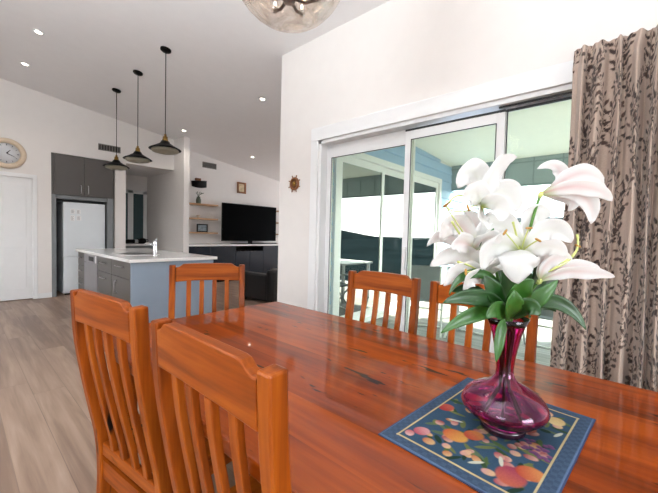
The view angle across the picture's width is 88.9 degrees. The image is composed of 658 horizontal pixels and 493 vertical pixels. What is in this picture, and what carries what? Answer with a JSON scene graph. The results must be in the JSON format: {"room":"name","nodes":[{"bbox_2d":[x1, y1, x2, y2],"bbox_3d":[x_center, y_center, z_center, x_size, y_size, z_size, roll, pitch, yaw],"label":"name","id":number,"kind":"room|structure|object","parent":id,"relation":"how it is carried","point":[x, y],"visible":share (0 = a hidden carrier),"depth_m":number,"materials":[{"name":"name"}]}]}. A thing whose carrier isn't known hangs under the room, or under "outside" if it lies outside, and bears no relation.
{"room":"dining room","nodes":[
{"label":"dining room","id":0,"kind":"room"},
{"bbox_2d":[0,78,173,292],"bbox_3d":[-5.894,-1.171,5.307,0.750,4.142,6.480,3,3,42],"label":"wall","id":1,"kind":"structure","parent":0,"point":[43,124],"depth_m":5.90,"materials":[{"name":"paint"}]},
{"bbox_2d":[0,138,26,168],"bbox_3d":[-5.222,-1.513,5.432,0.055,0.490,0.490,3,3,42],"label":"wall clock","id":2,"kind":"object","parent":1,"relation":"attached to","point":[13,154],"visible":1,"depth_m":5.47,"materials":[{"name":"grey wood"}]},
{"bbox_2d":[0,175,32,300],"bbox_3d":[-5.355,-0.126,5.431,0.100,2.048,0.840,3,3,42],"label":"door","id":3,"kind":"structure","parent":1,"relation":"in","point":[16,227],"depth_m":5.59,"materials":[{"name":"white paint"}]},
{"bbox_2d":[0,171,37,298],"bbox_3d":[-5.341,-0.152,5.418,0.016,2.125,0.960,3,3,42],"label":"trim","id":4,"kind":"structure","parent":1,"relation":"attached to","point":[33,177],"depth_m":5.74,"materials":[{"name":"white paint"}]},
{"bbox_2d":[38,292,51,298],"bbox_3d":[-4.983,0.859,5.887,0.014,0.090,0.185,3,3,42],"label":"baseboard","id":5,"kind":"structure","parent":1,"relation":"attached to","point":[40,295],"depth_m":5.88,"materials":[{"name":"white paint"}]},
{"bbox_2d":[51,152,112,198],"bbox_3d":[-4.799,-1.308,6.459,0.736,0.725,0.950,3,3,42],"label":"upper cabinet","id":6,"kind":"object","parent":1,"relation":"attached to","point":[70,175],"visible":0.93,"depth_m":6.19,"materials":[{"name":"laminate"}]},
{"bbox_2d":[98,143,120,152],"bbox_3d":[-4.260,-1.904,6.511,0.018,0.120,0.370,3,3,42],"label":"air vent","id":7,"kind":"object","parent":1,"relation":"in","point":[104,147],"visible":1,"depth_m":6.50,"materials":[{"name":"metal"}]},
{"bbox_2d":[126,174,146,242],"bbox_3d":[-4.999,-0.586,8.218,0.120,2.800,1.200,3,3,42],"label":"wall","id":8,"kind":"structure","parent":0,"point":[138,183],"depth_m":8.32,"materials":[{"name":"paint"}]},
{"bbox_2d":[126,189,146,241],"bbox_3d":[-4.825,-0.744,8.275,0.050,1.280,0.600,3,3,42],"label":"window","id":9,"kind":"structure","parent":8,"relation":"in","point":[136,201],"depth_m":8.32,"materials":[{"name":"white glass"}]},
{"bbox_2d":[126,164,169,176],"bbox_3d":[-4.387,-1.760,7.654,1.440,0.080,0.960,3,3,42],"label":"ceiling","id":10,"kind":"structure","parent":0,"point":[134,170],"depth_m":7.64,"materials":[{"name":"paint"}]},
{"bbox_2d":[147,136,189,252],"bbox_3d":[-3.829,-0.791,7.892,2.040,3.293,0.120,3,3,42],"label":"wall","id":11,"kind":"structure","parent":0,"point":[168,192],"depth_m":7.54,"materials":[{"name":"paint"}]},
{"bbox_2d":[0,0,389,180],"bbox_3d":[0.075,-2.197,4.596,12.600,1.875,13.400,3,3,42],"label":"ceiling","id":12,"kind":"structure","parent":0,"point":[222,58],"depth_m":4.37,"materials":[{"name":"paint"}]},
{"bbox_2d":[32,29,44,34],"bbox_3d":[-3.484,-2.570,4.022,0.110,0.020,0.111,0,3,-42],"label":"recessed light","id":13,"kind":"object","parent":12,"relation":"in","point":[36,31],"visible":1,"depth_m":4.01,"materials":[{"name":"white paint"}]},
{"bbox_2d":[103,88,129,170],"bbox_3d":[-3.383,-1.858,5.338,0.364,1.266,0.364,3,3,42],"label":"pendant light","id":14,"kind":"object","parent":12,"relation":"hanging from","point":[115,164],"visible":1,"depth_m":5.31,"materials":[{"name":"black metal"}]},
{"bbox_2d":[123,70,151,163],"bbox_3d":[-2.690,-1.817,4.719,0.364,1.266,0.364,3,3,42],"label":"pendant light","id":15,"kind":"object","parent":12,"relation":"hanging from","point":[136,156],"visible":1,"depth_m":4.68,"materials":[{"name":"black metal"}]},
{"bbox_2d":[148,46,180,154],"bbox_3d":[-2.001,-1.776,4.104,0.364,1.266,0.364,3,3,42],"label":"pendant light","id":16,"kind":"object","parent":12,"relation":"hanging from","point":[164,147],"visible":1,"depth_m":4.07,"materials":[{"name":"black metal"}]},
{"bbox_2d":[243,0,334,32],"bbox_3d":[-0.154,-1.649,1.394,0.500,1.413,0.500,3,3,42],"label":"globe pendant","id":17,"kind":"object","parent":12,"relation":"hanging from","point":[276,7],"visible":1,"depth_m":1.47,"materials":[{"name":"glass"}]},
{"bbox_2d":[272,0,277,13],"bbox_3d":[-0.246,-1.084,1.514,0.027,0.054,0.028,3,3,42],"label":"socket","id":18,"kind":"object","parent":17,"relation":"attached to","point":[274,6],"depth_m":1.50,"materials":[{"name":"silver metal"}]},
{"bbox_2d":[299,3,304,16],"bbox_3d":[-0.122,-1.082,1.532,0.027,0.054,0.028,3,3,42],"label":"socket","id":19,"kind":"object","parent":17,"relation":"attached to","point":[301,6],"depth_m":1.52,"materials":[{"name":"silver metal"}]},
{"bbox_2d":[0,280,394,492],"bbox_3d":[-0.010,1.134,4.721,12.600,0.120,13.400,3,3,42],"label":"floor","id":20,"kind":"structure","parent":0,"point":[47,438],"depth_m":2.38,"materials":[{"name":"beige wood"}]},
{"bbox_2d":[57,202,104,294],"bbox_3d":[-4.828,0.027,6.531,0.595,1.710,0.650,3,3,42],"label":"fridge","id":21,"kind":"object","parent":20,"relation":"on","point":[87,233],"visible":0.66,"depth_m":6.25,"materials":[{"name":"white metal"}]},
{"bbox_2d":[78,252,83,288],"bbox_3d":[-3.542,0.522,5.250,0.376,0.884,0.626,3,3,42],"label":"base cabinet","id":22,"kind":"object","parent":20,"relation":"on","point":[80,254],"visible":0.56,"depth_m":5.03,"materials":[{"name":"grey laminate"}]},
{"bbox_2d":[51,194,113,296],"bbox_3d":[-4.845,-0.032,6.519,0.700,1.828,0.950,3,3,42],"label":"surround","id":23,"kind":"object","parent":20,"relation":"on","point":[109,203],"visible":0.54,"depth_m":6.49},
{"bbox_2d":[84,253,97,292],"bbox_3d":[-3.145,0.530,4.914,0.656,0.852,0.598,3,3,42],"label":"dishwasher","id":24,"kind":"object","parent":20,"relation":"on","point":[90,261],"visible":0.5,"depth_m":4.67,"materials":[{"name":"metal"}]},
{"bbox_2d":[97,256,112,295],"bbox_3d":[-2.685,0.572,4.485,0.596,0.884,0.626,3,3,42],"label":"base cabinet","id":25,"kind":"object","parent":20,"relation":"on","point":[104,265],"visible":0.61,"depth_m":4.25,"materials":[{"name":"grey laminate"}]},
{"bbox_2d":[112,259,129,301],"bbox_3d":[-2.219,0.600,4.069,0.646,0.884,0.626,3,3,42],"label":"base cabinet","id":26,"kind":"object","parent":20,"relation":"on","point":[120,269],"visible":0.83,"depth_m":3.83,"materials":[{"name":"grey laminate"}]},
{"bbox_2d":[76,248,216,262],"bbox_3d":[-2.671,0.102,4.747,2.380,0.035,1.025,3,3,42],"label":"benchtop","id":27,"kind":"object","parent":26,"relation":"on","point":[164,255],"visible":0.98,"depth_m":4.26,"materials":[{"name":"white stone"}]},
{"bbox_2d":[114,252,158,255],"bbox_3d":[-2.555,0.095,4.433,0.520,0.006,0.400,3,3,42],"label":"sink","id":28,"kind":"object","parent":27,"relation":"in","point":[129,253],"visible":0.97,"depth_m":4.39,"materials":[{"name":"silver metal"}]},
{"bbox_2d":[144,239,156,255],"bbox_3d":[-2.216,0.006,4.191,0.225,0.220,0.052,2,2,22],"label":"tap","id":29,"kind":"object","parent":27,"relation":"on","point":[154,244],"visible":0.97,"depth_m":4.16,"materials":[{"name":"silver metal"}]},
{"bbox_2d":[126,243,152,248],"bbox_3d":[-4.762,0.379,8.020,0.578,0.900,0.950,3,3,42],"label":"bench","id":30,"kind":"object","parent":20,"relation":"on","point":[128,245],"visible":0.16,"depth_m":7.93,"materials":[{"name":"white stone"}]},
{"bbox_2d":[126,239,134,242],"bbox_3d":[-4.743,-0.126,7.979,0.140,0.092,0.235,3,3,42],"label":"toaster","id":31,"kind":"object","parent":30,"relation":"on","point":[127,240],"visible":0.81,"depth_m":7.93,"materials":[{"name":"black metal"}]},
{"bbox_2d":[126,243,151,245],"bbox_3d":[-4.751,-0.051,8.004,0.578,0.040,0.950,3,3,42],"label":"countertop","id":32,"kind":"structure","parent":30,"relation":"on","point":[127,244],"depth_m":7.93,"materials":[{"name":"white stone"}]},
{"bbox_2d":[138,238,147,243],"bbox_3d":[-4.548,-0.141,8.193,0.195,0.137,0.186,1,2,-6],"label":"kettle","id":33,"kind":"object","parent":30,"relation":"on","point":[141,240],"visible":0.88,"depth_m":8.13,"materials":[{"name":"black plastic"}]},
{"bbox_2d":[70,289,249,492],"bbox_3d":[-0.621,0.671,1.340,0.480,1.033,0.543,3,3,34],"label":"dining chair","id":34,"kind":"object","parent":20,"relation":"on","point":[92,313],"visible":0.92,"depth_m":1.13,"materials":[{"name":"brown wood"}]},
{"bbox_2d":[130,260,212,322],"bbox_3d":[-1.832,0.612,3.995,0.023,0.884,0.960,3,3,42],"label":"island end panel","id":35,"kind":"object","parent":20,"relation":"on","point":[149,281],"visible":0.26,"depth_m":3.86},
{"bbox_2d":[189,246,210,255],"bbox_3d":[-3.254,0.428,7.947,0.590,0.884,0.656,3,3,42],"label":"media cabinet","id":36,"kind":"object","parent":20,"relation":"on","point":[202,250],"visible":0.2,"depth_m":7.80,"materials":[{"name":"black laminate"}]},
{"bbox_2d":[189,243,277,246],"bbox_3d":[-1.867,-0.057,9.457,0.615,0.040,4.790,3,3,42],"label":"benchtop","id":37,"kind":"object","parent":36,"relation":"on","point":[228,244],"visible":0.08,"depth_m":8.40,"materials":[{"name":"white stone"}]},
{"bbox_2d":[221,202,275,243],"bbox_3d":[-2.154,-0.603,9.201,0.230,1.055,1.750,3,3,42],"label":"television","id":38,"kind":"object","parent":37,"relation":"on","point":[239,222],"visible":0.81,"depth_m":9.10,"materials":[{"name":"black plastic"}]},
{"bbox_2d":[168,263,244,318],"bbox_3d":[-0.751,0.640,2.063,0.480,1.033,0.543,1,2,-19],"label":"dining chair","id":39,"kind":"object","parent":20,"relation":"on","point":[188,272],"visible":0.39,"depth_m":2.26,"materials":[{"name":"brown wood"}]},
{"bbox_2d":[151,317,291,492],"bbox_3d":[-0.113,0.700,0.915,0.480,1.033,0.543,3,3,41],"label":"dining chair","id":40,"kind":"object","parent":20,"relation":"on","point":[228,377],"visible":0.96,"depth_m":0.68,"materials":[{"name":"brown wood"}]},
{"bbox_2d":[211,246,234,281],"bbox_3d":[-2.814,0.420,8.439,0.590,0.884,0.656,3,3,42],"label":"media cabinet","id":41,"kind":"object","parent":20,"relation":"on","point":[224,254],"visible":0.34,"depth_m":8.25,"materials":[{"name":"black laminate"}]},
{"bbox_2d":[234,246,263,280],"bbox_3d":[-2.301,0.412,9.013,0.590,0.884,0.876,3,3,42],"label":"media cabinet","id":42,"kind":"object","parent":20,"relation":"on","point":[251,257],"visible":0.51,"depth_m":8.91,"materials":[{"name":"black laminate"}]},
{"bbox_2d":[245,268,277,301],"bbox_3d":[-1.061,0.685,6.356,0.860,0.600,0.880,3,3,36],"label":"armchair","id":43,"kind":"object","parent":20,"relation":"on","point":[258,286],"visible":0.59,"depth_m":5.91,"materials":[{"name":"black leather"}]},
{"bbox_2d":[263,246,277,272],"bbox_3d":[-1.788,0.404,9.587,0.590,0.884,0.656,3,3,42],"label":"media cabinet","id":44,"kind":"object","parent":20,"relation":"on","point":[270,254],"visible":0.24,"depth_m":9.31,"materials":[{"name":"black laminate"}]},
{"bbox_2d":[102,301,657,492],"bbox_3d":[0.069,0.823,1.251,2.190,0.765,1.100,3,3,42],"label":"dining table","id":45,"kind":"object","parent":20,"relation":"on","point":[350,380],"visible":0.42,"depth_m":1.02,"materials":[{"name":"brown wood"}]},
{"bbox_2d":[378,377,595,492],"bbox_3d":[0.420,0.462,0.861,0.499,0.005,0.351,-1,3,-44],"label":"placemat","id":46,"kind":"object","parent":45,"relation":"on","point":[443,433],"visible":0.67,"depth_m":0.77,"materials":[{"name":"blue fabric"}]},
{"bbox_2d":[461,317,550,439],"bbox_3d":[0.442,0.318,0.844,0.200,0.284,0.200,3,3,42],"label":"vase","id":47,"kind":"object","parent":46,"relation":"on","point":[505,407],"visible":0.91,"depth_m":0.80,"materials":[{"name":"purple glass"}]},
{"bbox_2d":[430,237,515,332],"bbox_3d":[0.352,0.197,0.820,0.228,0.442,0.122,1,2,0],"label":"lily","id":48,"kind":"object","parent":47,"relation":"in","point":[466,268],"visible":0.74,"depth_m":0.79,"materials":[{"name":"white plant"}]},
{"bbox_2d":[427,204,545,361],"bbox_3d":[0.396,0.161,0.810,0.327,0.516,0.087,1,2,-10],"label":"lily","id":49,"kind":"object","parent":47,"relation":"in","point":[458,231],"visible":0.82,"depth_m":0.79,"materials":[{"name":"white plant"}]},
{"bbox_2d":[443,154,555,311],"bbox_3d":[0.408,0.101,0.815,0.309,0.638,0.142,1,2,0],"label":"lily","id":50,"kind":"object","parent":47,"relation":"in","point":[485,189],"visible":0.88,"depth_m":0.80,"materials":[{"name":"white plant"}]},
{"bbox_2d":[476,204,585,329],"bbox_3d":[0.477,0.158,0.820,0.272,0.527,0.118,1,2,0],"label":"lily","id":51,"kind":"object","parent":47,"relation":"in","point":[519,249],"visible":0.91,"depth_m":0.80,"materials":[{"name":"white plant"}]},
{"bbox_2d":[486,234,614,321],"bbox_3d":[0.518,0.195,0.810,0.346,0.455,0.093,1,2,-7],"label":"lily","id":52,"kind":"object","parent":47,"relation":"in","point":[554,267],"visible":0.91,"depth_m":0.82,"materials":[{"name":"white plant"}]},
{"bbox_2d":[498,160,612,319],"bbox_3d":[0.561,0.102,0.829,0.314,0.642,0.134,1,2,0],"label":"lily","id":53,"kind":"object","parent":47,"relation":"in","point":[582,185],"visible":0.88,"depth_m":0.81,"materials":[{"name":"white plant"}]},
{"bbox_2d":[345,270,420,334],"bbox_3d":[0.139,0.672,1.823,0.480,1.033,0.543,3,3,42],"label":"dining chair","id":54,"kind":"object","parent":20,"relation":"on","point":[401,285],"visible":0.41,"depth_m":1.96,"materials":[{"name":"brown wood"}]},
{"bbox_2d":[426,281,538,362],"bbox_3d":[0.543,0.698,1.421,0.480,1.033,0.543,3,3,41],"label":"dining chair","id":55,"kind":"object","parent":20,"relation":"on","point":[439,293],"visible":0.16,"depth_m":1.64,"materials":[{"name":"brown wood"}]},
{"bbox_2d":[189,151,279,243],"bbox_3d":[-1.463,-0.817,10.419,0.120,3.278,6.800,3,3,42],"label":"wall","id":56,"kind":"structure","parent":0,"point":[261,190],"depth_m":8.74,"materials":[{"name":"paint"}]},
{"bbox_2d":[191,178,206,187],"bbox_3d":[-3.193,-1.545,8.198,0.196,0.230,0.380,3,3,42],"label":"boat","id":57,"kind":"object","parent":56,"relation":"attached to","point":[198,183],"visible":1,"depth_m":8.14,"materials":[{"name":"black wood"}]},
{"bbox_2d":[189,202,217,206],"bbox_3d":[-3.224,-1.025,8.130,0.275,0.035,1.035,3,3,42],"label":"wall shelf","id":58,"kind":"object","parent":56,"relation":"attached to","point":[198,204],"visible":0.56,"depth_m":8.21,"materials":[{"name":"brown wood"}]},
{"bbox_2d":[196,191,203,202],"bbox_3d":[-3.156,-1.191,8.198,0.124,0.295,0.196,3,3,42],"label":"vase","id":59,"kind":"object","parent":58,"relation":"on","point":[198,199],"visible":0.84,"depth_m":8.13,"materials":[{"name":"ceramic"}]},
{"bbox_2d":[189,232,217,233],"bbox_3d":[-3.241,-0.336,8.155,0.275,0.035,1.035,3,3,42],"label":"wall shelf","id":60,"kind":"object","parent":56,"relation":"attached to","point":[189,232],"visible":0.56,"depth_m":8.20,"materials":[{"name":"brown wood"}]},
{"bbox_2d":[197,224,207,231],"bbox_3d":[-3.164,-0.458,8.323,0.094,0.200,0.280,3,3,42],"label":"photo frame","id":61,"kind":"object","parent":60,"relation":"on","point":[200,227],"visible":0.97,"depth_m":8.30,"materials":[{"name":"black wood"}]},
{"bbox_2d":[198,225,206,230],"bbox_3d":[-3.137,-0.456,8.298,0.006,0.150,0.230,3,3,42],"label":"photo","id":62,"kind":"object","parent":61,"relation":"attached to","point":[200,227],"depth_m":8.30},
{"bbox_2d":[189,217,217,219],"bbox_3d":[-3.232,-0.676,8.143,0.275,0.035,1.035,3,3,42],"label":"wall shelf","id":63,"kind":"object","parent":56,"relation":"attached to","point":[189,217],"visible":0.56,"depth_m":8.16,"materials":[{"name":"brown wood"}]},
{"bbox_2d":[202,162,216,169],"bbox_3d":[-3.022,-2.047,8.488,0.018,0.140,0.370,3,3,42],"label":"air vent","id":64,"kind":"object","parent":56,"relation":"in","point":[205,164],"visible":1,"depth_m":8.48,"materials":[{"name":"metal"}]},
{"bbox_2d":[237,182,245,193],"bbox_3d":[-2.400,-1.608,9.205,0.030,0.300,0.280,3,3,42],"label":"picture frame","id":65,"kind":"object","parent":56,"relation":"attached to","point":[241,187],"visible":1,"depth_m":9.20,"materials":[{"name":"brown wood"}]},
{"bbox_2d":[239,184,243,191],"bbox_3d":[-2.405,-1.608,9.210,0.008,0.210,0.180,3,3,42],"label":"picture","id":66,"kind":"object","parent":65,"relation":"attached to","point":[241,186],"depth_m":9.21},
{"bbox_2d":[365,303,552,365],"bbox_3d":[3.707,1.299,3.379,6.860,0.120,4.350,3,3,42],"label":"deck","id":67,"kind":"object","parent":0,"point":[544,335],"depth_m":4.52,"materials":[{"name":"white"}]},
{"bbox_2d":[410,265,442,337],"bbox_3d":[1.244,0.687,4.506,0.570,0.912,0.542,2,2,19],"label":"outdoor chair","id":68,"kind":"object","parent":67,"relation":"on","point":[427,274],"visible":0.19,"depth_m":4.28,"materials":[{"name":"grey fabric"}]},
{"bbox_2d":[444,267,483,337],"bbox_3d":[1.807,0.712,4.203,0.570,0.912,0.542,3,3,42],"label":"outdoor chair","id":69,"kind":"object","parent":67,"relation":"on","point":[482,280],"visible":0.08,"depth_m":4.27,"materials":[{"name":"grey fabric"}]},
{"bbox_2d":[523,280,554,348],"bbox_3d":[2.403,0.748,3.671,0.570,0.912,0.542,3,3,42],"label":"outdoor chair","id":70,"kind":"object","parent":67,"relation":"on","point":[545,314],"visible":0.05,"depth_m":3.56,"materials":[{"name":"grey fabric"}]},
{"bbox_2d":[277,0,657,307],"bbox_3d":[1.833,-0.469,1.976,6.340,3.382,0.200,3,3,42],"label":"wall","id":71,"kind":"structure","parent":0,"point":[396,53],"depth_m":2.87,"materials":[{"name":"paint"}]},
{"bbox_2d":[288,175,299,191],"bbox_3d":[-0.396,-0.714,3.817,0.032,0.192,0.191,-1,3,-43],"label":"wheel","id":72,"kind":"object","parent":71,"relation":"attached to","point":[294,182],"visible":1,"depth_m":3.81,"materials":[{"name":"brown wood"}]},
{"bbox_2d":[307,60,573,309],"bbox_3d":[0.837,-0.016,2.724,2.820,2.370,0.022,3,3,42],"label":"trim","id":73,"kind":"structure","parent":71,"relation":"attached to","point":[560,74],"depth_m":2.76,"materials":[{"name":"white paint"}]},
{"bbox_2d":[315,83,571,352],"bbox_3d":[0.890,0.051,2.787,2.620,2.235,0.140,3,3,42],"label":"sliding door","id":74,"kind":"structure","parent":71,"relation":"in","point":[406,133],"depth_m":2.96,"materials":[{"name":"white metal"}]},
{"bbox_2d":[550,25,657,391],"bbox_3d":[1.778,0.030,1.747,1.007,2.370,0.180,3,3,42],"label":"curtain","id":75,"kind":"object","parent":71,"relation":"hanging from","point":[614,124],"visible":0.73,"depth_m":1.88,"materials":[{"name":"brown fabric"}]},
{"bbox_2d":[416,100,571,166],"bbox_3d":[3.762,-1.673,3.252,6.870,0.310,4.300,3,3,42],"label":"ceiling","id":76,"kind":"structure","parent":0,"point":[543,130],"depth_m":5.27,"materials":[{"name":"paint"}]},
{"bbox_2d":[451,153,568,190],"bbox_3d":[5.164,-1.286,4.832,6.850,0.510,0.095,3,3,42],"label":"fascia beam","id":77,"kind":"structure","parent":76,"relation":"attached to","point":[524,171],"depth_m":6.12,"materials":[{"name":"teal paint"}]},
{"bbox_3d":[2.104,-0.631,6.829,0.270,3.356,7.400,3,3,42],"label":"wall","id":78,"kind":"structure","parent":0,"visible":0},
{"bbox_2d":[330,153,441,321],"bbox_3d":[1.100,-0.111,5.508,0.102,2.405,3.200,3,3,42],"label":"door","id":79,"kind":"structure","parent":78,"relation":"in","point":[367,214],"depth_m":5.00,"materials":[{"name":"white paint"}]},
{"bbox_2d":[329,146,491,313],"bbox_3d":[2.212,-0.392,6.736,0.035,2.890,7.400,3,3,42],"label":"cladding","id":80,"kind":"object","parent":78,"relation":"attached to","point":[426,163],"visible":0.07,"depth_m":6.56,"materials":[{"name":"paint"}]},
{"label":"outside","id":81,"kind":"structure","parent":0,"visible":0},
{"bbox_3d":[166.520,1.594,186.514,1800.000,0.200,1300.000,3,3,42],"label":"ground","id":82,"kind":"structure","parent":81,"visible":0},
{"bbox_2d":[511,192,564,271],"bbox_3d":[6.180,0.747,14.555,8.500,6.230,6.080,3,3,42],"label":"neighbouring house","id":83,"kind":"structure","parent":82,"relation":"on","point":[556,208],"depth_m":11.63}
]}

